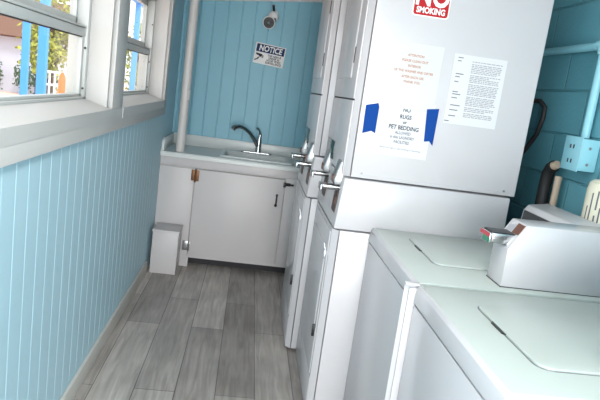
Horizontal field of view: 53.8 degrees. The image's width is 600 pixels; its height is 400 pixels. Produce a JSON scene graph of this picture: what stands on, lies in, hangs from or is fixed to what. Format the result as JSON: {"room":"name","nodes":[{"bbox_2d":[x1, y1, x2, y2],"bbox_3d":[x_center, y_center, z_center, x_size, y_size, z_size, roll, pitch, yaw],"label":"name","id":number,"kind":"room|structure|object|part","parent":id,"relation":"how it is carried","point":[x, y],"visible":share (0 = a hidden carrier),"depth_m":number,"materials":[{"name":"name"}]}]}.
{"room":"laundry","nodes":[
{"label":"laundry","id":0,"kind":"room"},
{"bbox_2d":[0,0,184,399],"bbox_3d":[-0.876,0.054,1.310,0.172,2.125,7.726,7,10,-6],"label":"wall","id":1,"kind":"structure","parent":0,"point":[77,220],"depth_m":2.37,"materials":[{"name":"blue paint"}]},
{"bbox_2d":[0,0,114,147],"bbox_3d":[-0.843,-0.598,1.867,0.199,0.755,1.460,7,10,-6],"label":"window","id":2,"kind":"structure","parent":1,"relation":"in","point":[89,24],"depth_m":2.33,"materials":[{"name":"white paint"}]},
{"bbox_3d":[-0.897,-0.470,1.888,0.040,0.297,1.356,7,10,-6],"label":"sash","id":3,"kind":"part","parent":2,"relation":"part of","materials":[{"name":"grey plastic"}]},
{"bbox_3d":[-0.895,-0.759,1.832,0.028,0.342,1.356,7,10,-6],"label":"sash","id":4,"kind":"part","parent":2,"relation":"part of","materials":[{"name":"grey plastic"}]},
{"bbox_3d":[-0.890,-0.635,1.856,0.080,0.659,1.428,7,10,-6],"label":"frame","id":5,"kind":"part","parent":2,"relation":"part of","materials":[{"name":"grey plastic"}]},
{"bbox_2d":[0,0,174,167],"bbox_3d":[-0.815,-0.750,2.644,0.022,0.890,3.235,7,10,-6],"label":"trim","id":6,"kind":"structure","parent":1,"relation":"attached to","point":[12,154],"depth_m":2.64,"materials":[{"name":"white paint"}]},
{"bbox_2d":[60,261,146,399],"bbox_3d":[-0.888,1.133,1.097,0.016,0.095,6.700,7,10,-6],"label":"baseboard","id":7,"kind":"structure","parent":1,"relation":"attached to","point":[84,369],"depth_m":3.07,"materials":[{"name":"paint"}]},
{"bbox_2d":[122,0,170,117],"bbox_3d":[-0.966,-0.910,3.472,0.199,0.755,1.340,7,10,-6],"label":"window","id":8,"kind":"structure","parent":1,"relation":"in","point":[151,48],"depth_m":4.06,"materials":[{"name":"white paint"}]},
{"bbox_3d":[-1.020,-0.783,3.493,0.040,0.297,1.236,7,10,-6],"label":"sash","id":9,"kind":"part","parent":8,"relation":"part of","materials":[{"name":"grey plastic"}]},
{"bbox_3d":[-1.018,-1.071,3.437,0.028,0.342,1.236,7,10,-6],"label":"sash","id":10,"kind":"part","parent":8,"relation":"part of","materials":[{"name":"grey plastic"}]},
{"bbox_3d":[-1.014,-0.948,3.461,0.080,0.659,1.308,7,10,-6],"label":"frame","id":11,"kind":"part","parent":8,"relation":"part of","materials":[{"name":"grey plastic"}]},
{"bbox_2d":[74,257,302,399],"bbox_3d":[0.008,1.262,1.613,2.320,0.100,7.726,7,10,-6],"label":"floor","id":12,"kind":"structure","parent":0,"point":[200,331],"depth_m":3.34,"materials":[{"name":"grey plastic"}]},
{"bbox_2d":[149,222,182,274],"bbox_3d":[-1.018,0.367,4.498,0.200,0.334,0.230,7,10,-6],"label":"box","id":13,"kind":"object","parent":12,"relation":"on","point":[166,237],"visible":1,"depth_m":4.40,"materials":[{"name":"white paint"}]},
{"bbox_2d":[154,155,298,272],"bbox_3d":[-0.319,0.124,4.891,1.647,0.855,0.611,7,10,-6],"label":"base cabinet","id":14,"kind":"object","parent":12,"relation":"on","point":[230,215],"visible":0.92,"depth_m":4.59,"materials":[{"name":"white paint"}]},
{"bbox_3d":[-0.986,0.125,4.591,0.269,0.780,0.018,7,10,-6],"label":"panel","id":15,"kind":"part","parent":14,"relation":"part of","materials":[{"name":"white paint"}]},
{"bbox_2d":[160,132,300,171],"bbox_3d":[-0.239,-0.358,4.816,1.678,0.128,0.596,7,10,-6],"label":"countertop","id":16,"kind":"structure","parent":14,"relation":"on","point":[197,147],"depth_m":4.91,"materials":[{"name":"white laminate"}]},
{"bbox_2d":[175,0,199,151],"bbox_3d":[-0.839,-0.982,4.442,0.072,1.245,0.072,7,10,-6],"label":"vertical pipe","id":17,"kind":"object","parent":16,"relation":"on","point":[194,4],"visible":1,"depth_m":4.42,"materials":[{"name":"white paint"}]},
{"bbox_2d":[231,124,271,154],"bbox_3d":[-0.417,-0.509,4.945,0.385,0.230,0.123,3,11,-26],"label":"faucet","id":18,"kind":"object","parent":16,"relation":"on","point":[257,142],"visible":1,"depth_m":4.96,"materials":[{"name":"silver metal"}]},
{"bbox_3d":[-0.451,-0.530,4.896,0.281,0.179,0.042,1,12,-33],"label":"spout","id":19,"kind":"part","parent":18,"relation":"part of","materials":[{"name":"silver metal"}]},
{"bbox_3d":[-0.369,-0.399,4.995,0.260,0.010,0.050,7,10,-6],"label":"plate","id":20,"kind":"part","parent":18,"relation":"part of","materials":[{"name":"silver metal"}]},
{"bbox_2d":[220,149,292,164],"bbox_3d":[-0.364,-0.273,4.838,0.580,0.180,0.455,7,10,-6],"label":"sink","id":21,"kind":"object","parent":16,"relation":"in","point":[229,153],"visible":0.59,"depth_m":4.94,"materials":[{"name":"white ceramic"}]},
{"bbox_3d":[-0.499,0.134,4.609,0.686,0.678,0.017,7,10,-6],"label":"cabinet door","id":22,"kind":"part","parent":14,"relation":"part of","materials":[{"name":"white paint"}]},
{"bbox_2d":[280,0,347,348],"bbox_3d":[0.372,-0.174,3.583,0.847,2.090,0.693,7,10,-6],"label":"dryer","id":23,"kind":"object","parent":12,"relation":"on","point":[313,147],"visible":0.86,"depth_m":3.31,"materials":[{"name":"white metal"}]},
{"bbox_3d":[-0.090,0.696,3.718,0.022,0.162,0.620,7,10,-6],"label":"kick panel","id":24,"kind":"part","parent":23,"relation":"part of","materials":[{"name":"white metal"}]},
{"bbox_2d":[280,179,318,348],"bbox_3d":[0.320,0.398,3.692,0.768,0.882,0.690,7,10,-6],"label":"washer","id":25,"kind":"object","parent":23,"relation":"attached to","point":[304,209],"depth_m":3.37,"materials":[{"name":"white metal"}]},
{"bbox_3d":[0.074,-0.465,3.505,0.010,0.316,0.618,7,10,-6],"label":"dryer panel","id":26,"kind":"part","parent":23,"relation":"part of","materials":[{"name":"white metal"}]},
{"bbox_3d":[0.130,-0.946,3.456,0.010,0.465,0.450,7,10,-6],"label":"dryer door","id":27,"kind":"part","parent":23,"relation":"part of","materials":[{"name":"white metal"}]},
{"bbox_3d":[0.138,-0.927,3.420,0.010,0.617,0.618,7,10,-6],"label":"dryer panel","id":28,"kind":"part","parent":23,"relation":"part of","materials":[{"name":"white metal"}]},
{"bbox_3d":[0.128,-0.769,3.450,0.022,0.948,0.690,7,10,-6],"label":"dryer frame","id":29,"kind":"part","parent":23,"relation":"part of","materials":[{"name":"white metal"}]},
{"bbox_2d":[385,281,420,399],"bbox_3d":[0.289,0.712,1.925,0.048,0.935,0.023,7,10,-6],"label":"strip","id":30,"kind":"object","parent":12,"relation":"on","point":[410,288],"visible":0.9,"depth_m":1.87,"materials":[{"name":"white plastic"}]},
{"bbox_2d":[296,0,553,399],"bbox_3d":[0.482,-0.034,2.903,0.847,2.090,0.693,7,10,-6],"label":"dryer","id":31,"kind":"object","parent":12,"relation":"on","point":[462,184],"depth_m":2.55,"materials":[{"name":"white metal"}]},
{"bbox_3d":[0.020,0.836,3.039,0.022,0.162,0.620,7,10,-6],"label":"kick panel","id":32,"kind":"part","parent":31,"relation":"part of","materials":[{"name":"white metal"}]},
{"bbox_2d":[296,201,369,399],"bbox_3d":[0.429,0.538,3.012,0.768,0.882,0.690,7,10,-6],"label":"washer","id":33,"kind":"object","parent":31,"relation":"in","point":[337,257],"depth_m":2.67,"materials":[{"name":"white metal"}]},
{"bbox_3d":[0.184,-0.325,2.825,0.010,0.316,0.618,7,10,-6],"label":"dryer panel","id":34,"kind":"part","parent":31,"relation":"part of","materials":[{"name":"white metal"}]},
{"bbox_3d":[0.240,-0.806,2.777,0.010,0.465,0.450,7,10,-6],"label":"dryer door","id":35,"kind":"part","parent":31,"relation":"part of","materials":[{"name":"white metal"}]},
{"bbox_3d":[0.247,-0.787,2.740,0.010,0.617,0.618,7,10,-6],"label":"dryer panel","id":36,"kind":"part","parent":31,"relation":"part of","materials":[{"name":"white metal"}]},
{"bbox_3d":[0.238,-0.629,2.770,0.022,0.948,0.690,7,10,-6],"label":"dryer frame","id":37,"kind":"part","parent":31,"relation":"part of","materials":[{"name":"white metal"}]},
{"bbox_3d":[0.296,-0.343,2.475,0.057,0.132,0.001,7,10,-6],"label":"tape strip","id":38,"kind":"part","parent":31,"relation":"part of","materials":[{"name":"blue plastic"}]},
{"bbox_2d":[370,105,435,159],"bbox_3d":[0.434,-0.300,2.496,0.242,0.237,0.001,8,10,-6],"label":"paper","id":39,"kind":"object","parent":31,"relation":"attached to","point":[399,132],"visible":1,"depth_m":2.50,"materials":[{"name":"white paper"}]},
{"bbox_2d":[378,39,444,111],"bbox_3d":[0.462,-0.513,2.456,0.240,0.270,0.001,7,10,-6],"label":"paper","id":40,"kind":"object","parent":31,"relation":"attached to","point":[411,72],"visible":1,"depth_m":2.46,"materials":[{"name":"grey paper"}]},
{"bbox_2d":[412,0,450,19],"bbox_3d":[0.544,-0.850,2.397,0.154,0.214,0.003,7,10,-6],"label":"no smoking sign","id":41,"kind":"object","parent":31,"relation":"attached to","point":[438,9],"visible":1,"depth_m":2.41,"materials":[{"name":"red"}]},
{"bbox_3d":[0.550,-0.309,2.502,0.052,0.158,0.001,7,10,-6],"label":"tape strip","id":42,"kind":"part","parent":31,"relation":"part of","materials":[{"name":"blue plastic"}]},
{"bbox_2d":[443,53,507,129],"bbox_3d":[0.738,-0.455,2.489,0.228,0.288,0.001,7,10,-6],"label":"sheet","id":43,"kind":"object","parent":31,"relation":"attached to","point":[476,83],"visible":1,"depth_m":2.49,"materials":[{"name":"white paper"}]},
{"bbox_2d":[463,62,502,120],"bbox_3d":[0.770,-0.457,2.491,0.132,0.232,0.001,7,10,-6],"label":"print","id":44,"kind":"object","parent":43,"relation":"attached to","point":[483,84],"depth_m":2.49,"materials":[{"name":"grey paper"}]},
{"bbox_2d":[343,204,599,399],"bbox_3d":[0.625,0.576,2.305,0.692,1.154,0.721,7,10,-6],"label":"washer","id":45,"kind":"object","parent":12,"relation":"on","point":[551,252],"visible":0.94,"depth_m":2.04,"materials":[{"name":"white metal"}]},
{"bbox_3d":[0.653,0.215,2.288,0.385,0.011,0.380,7,10,-6],"label":"lid","id":46,"kind":"part","parent":45,"relation":"part of","materials":[{"name":"metal"}]},
{"bbox_3d":[0.695,0.114,1.954,0.048,0.064,0.080,7,10,-6],"label":"coin plate","id":47,"kind":"part","parent":45,"relation":"part of","materials":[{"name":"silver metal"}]},
{"bbox_2d":[512,223,525,234],"bbox_3d":[0.715,0.096,1.924,0.028,0.032,0.045,7,10,-6],"label":"coin slot","id":48,"kind":"object","parent":45,"relation":"on","point":[519,228],"depth_m":1.92,"materials":[{"name":"orange metal"}]},
{"bbox_3d":[0.925,0.118,2.248,0.022,0.088,0.363,7,10,-6],"label":"control panel","id":49,"kind":"part","parent":45,"relation":"part of","materials":[{"name":"black plastic"}]},
{"bbox_2d":[397,285,599,399],"bbox_3d":[0.679,0.712,1.607,0.692,1.154,0.656,7,10,-6],"label":"washer","id":50,"kind":"object","parent":12,"relation":"on","point":[462,344],"visible":1,"depth_m":1.52,"materials":[{"name":"white metal"}]},
{"bbox_3d":[0.711,0.363,1.531,0.385,0.011,0.397,7,10,-6],"label":"lid","id":51,"kind":"part","parent":50,"relation":"part of","materials":[{"name":"metal"}]},
{"bbox_2d":[535,160,560,203],"bbox_3d":[1.012,0.470,2.692,0.052,1.326,0.102,7,10,-6],"label":"hose","id":52,"kind":"object","parent":12,"relation":"on","point":[546,177],"visible":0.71,"depth_m":2.60,"materials":[{"name":"black rubber"}]},
{"bbox_2d":[549,176,561,206],"bbox_3d":[1.030,0.512,2.661,0.030,1.260,0.030,7,10,-6],"label":"standpipe","id":53,"kind":"object","parent":12,"relation":"on","point":[558,179],"visible":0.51,"depth_m":2.55,"materials":[{"name":"beige plastic"}]},
{"bbox_2d":[172,0,322,147],"bbox_3d":[-0.110,-0.685,5.120,2.320,2.406,0.100,7,10,-6],"label":"wall","id":54,"kind":"structure","parent":0,"point":[228,89],"depth_m":4.97,"materials":[{"name":"teal wood"}]},
{"bbox_2d":[174,132,300,158],"bbox_3d":[-0.258,-0.430,5.095,1.678,0.092,0.020,7,10,-6],"label":"backsplash","id":55,"kind":"structure","parent":54,"relation":"attached to","point":[193,140],"depth_m":5.05,"materials":[{"name":"white laminate"}]},
{"bbox_2d":[204,0,322,1],"bbox_3d":[0.082,-1.666,4.877,2.020,0.327,0.029,7,10,-6],"label":"trim","id":56,"kind":"structure","parent":54,"relation":"attached to","point":[204,0],"depth_m":4.86,"materials":[{"name":"white paint"}]},
{"bbox_2d":[253,42,285,68],"bbox_3d":[-0.255,-1.212,4.952,0.266,0.189,0.006,7,10,-6],"label":"notice sign","id":57,"kind":"object","parent":54,"relation":"attached to","point":[265,54],"visible":1,"depth_m":4.95,"materials":[{"name":"white"}]},
{"bbox_3d":[-0.245,-1.254,4.944,0.236,0.064,0.004,11,10,-6],"label":"header panel","id":58,"kind":"part","parent":57,"relation":"part of","materials":[{"name":"blue"}]},
{"bbox_2d":[263,5,278,28],"bbox_3d":[-0.237,-1.494,4.832,0.128,0.198,0.135,7,10,-6],"label":"security camera","id":59,"kind":"object","parent":54,"relation":"attached to","point":[269,21],"visible":1,"depth_m":4.80,"materials":[{"name":"white plastic"}]},
{"bbox_2d":[504,0,599,227],"bbox_3d":[1.273,0.174,1.498,0.100,2.403,7.726,7,10,-6],"label":"wall","id":60,"kind":"structure","parent":0,"point":[564,84],"depth_m":2.66,"materials":[{"name":"teal paint"}]},
{"bbox_2d":[523,98,546,154],"bbox_3d":[1.103,-0.339,2.882,0.057,0.313,0.219,2,12,-28],"label":"power cord","id":61,"kind":"object","parent":60,"relation":"attached to","point":[540,101],"visible":0.63,"depth_m":2.80,"materials":[{"name":"black rubber"}]},
{"bbox_2d":[543,40,599,138],"bbox_3d":[1.141,-0.554,2.940,0.048,0.392,1.214,7,10,-6],"label":"conduit","id":62,"kind":"object","parent":60,"relation":"attached to","point":[595,89],"visible":0.68,"depth_m":2.38,"materials":[{"name":"teal metal"}]},
{"bbox_2d":[560,135,599,172],"bbox_3d":[1.134,-0.185,2.393,0.080,0.136,0.128,7,10,-6],"label":"outlet box","id":63,"kind":"object","parent":60,"relation":"attached to","point":[579,153],"visible":1,"depth_m":2.34,"materials":[{"name":"teal"}]},
{"bbox_3d":[1.098,-0.190,2.390,0.004,0.136,0.128,7,10,-6],"label":"plate","id":64,"kind":"part","parent":63,"relation":"part of","materials":[{"name":"teal"}]},
{"bbox_2d":[581,179,599,223],"bbox_3d":[1.038,0.562,2.293,0.110,1.297,0.110,7,10,-6],"label":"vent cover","id":65,"kind":"object","parent":60,"relation":"attached to","point":[590,211],"visible":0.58,"depth_m":2.16,"materials":[{"name":"beige plastic"}]},
{"label":"outside","id":66,"kind":"structure","parent":0,"visible":0},
{"bbox_2d":[0,82,135,95],"bbox_3d":[-32.523,-6.754,21.909,59.750,0.100,90.000,7,10,-6],"label":"ground","id":67,"kind":"structure","parent":66,"point":[2,93],"depth_m":24.29,"materials":[{"name":"white"}]},
{"bbox_2d":[0,62,3,89],"bbox_3d":[-12.924,-5.340,23.888,1.713,1.816,0.729,7,10,-6],"label":"shrub","id":68,"kind":"object","parent":67,"relation":"on","point":[1,75],"visible":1,"depth_m":24.20,"materials":[{"name":"green plant"}]},
{"bbox_2d":[19,21,30,94],"bbox_3d":[-2.705,-1.217,5.803,0.100,2.900,0.100,7,10,-6],"label":"porch post","id":69,"kind":"object","parent":67,"relation":"on","point":[26,29],"visible":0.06,"depth_m":5.75,"materials":[{"name":"blue paint"}]},
{"bbox_2d":[0,0,69,93],"bbox_3d":[-15.640,-7.775,28.114,11.100,4.200,9.200,7,10,-6],"label":"house","id":70,"kind":"structure","parent":67,"relation":"on","point":[10,29],"depth_m":24.71,"materials":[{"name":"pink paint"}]},
{"bbox_2d":[12,61,58,93],"bbox_3d":[-10.748,-5.098,24.098,1.715,1.751,0.726,7,10,-6],"label":"shrub","id":71,"kind":"object","parent":67,"relation":"on","point":[32,78],"visible":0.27,"depth_m":24.02,"materials":[{"name":"green plant"}]},
{"bbox_2d":[15,0,69,93],"bbox_3d":[-6.016,-4.043,14.806,1.959,4.297,1.863,7,10,-6],"label":"leafy tree","id":72,"kind":"object","parent":67,"relation":"on","point":[56,51],"visible":0.39,"depth_m":14.59,"materials":[{"name":"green plant"}]},
{"bbox_2d":[35,0,50,93],"bbox_3d":[-2.741,-1.309,6.272,0.125,2.900,0.125,7,10,-6],"label":"porch post","id":73,"kind":"object","parent":67,"relation":"on","point":[43,34],"visible":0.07,"depth_m":6.21,"materials":[{"name":"blue paint"}]},
{"bbox_2d":[47,70,60,93],"bbox_3d":[-5.982,-2.395,14.067,0.520,1.350,0.050,7,10,-6],"label":"railing","id":74,"kind":"object","parent":67,"relation":"on","point":[49,84],"visible":0.19,"depth_m":13.98,"materials":[{"name":"white wood"}]},
{"bbox_3d":[-5.895,-3.029,13.950,0.520,0.050,0.050,7,10,-6],"label":"rail","id":75,"kind":"part","parent":74,"relation":"part of","materials":[{"name":"white wood"}]},
{"bbox_2d":[58,72,64,92],"bbox_3d":[-4.370,-1.602,10.769,0.197,1.420,0.200,7,10,-6],"label":"bollard","id":76,"kind":"object","parent":67,"relation":"on","point":[61,83],"visible":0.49,"depth_m":10.64,"materials":[{"name":"orange paint"}]},
{"bbox_2d":[124,21,141,89],"bbox_3d":[-5.302,-4.283,19.205,2.248,3.379,1.679,16,13,39],"label":"leafy tree","id":77,"kind":"object","parent":67,"relation":"on","point":[127,54],"visible":0.08,"depth_m":19.22,"materials":[{"name":"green plant"}]},
{"bbox_2d":[129,3,141,89],"bbox_3d":[-3.100,-2.220,10.951,0.130,2.900,0.130,7,10,-6],"label":"porch post","id":78,"kind":"object","parent":67,"relation":"on","point":[138,5],"visible":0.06,"depth_m":10.82,"materials":[{"name":"blue paint"}]}
]}

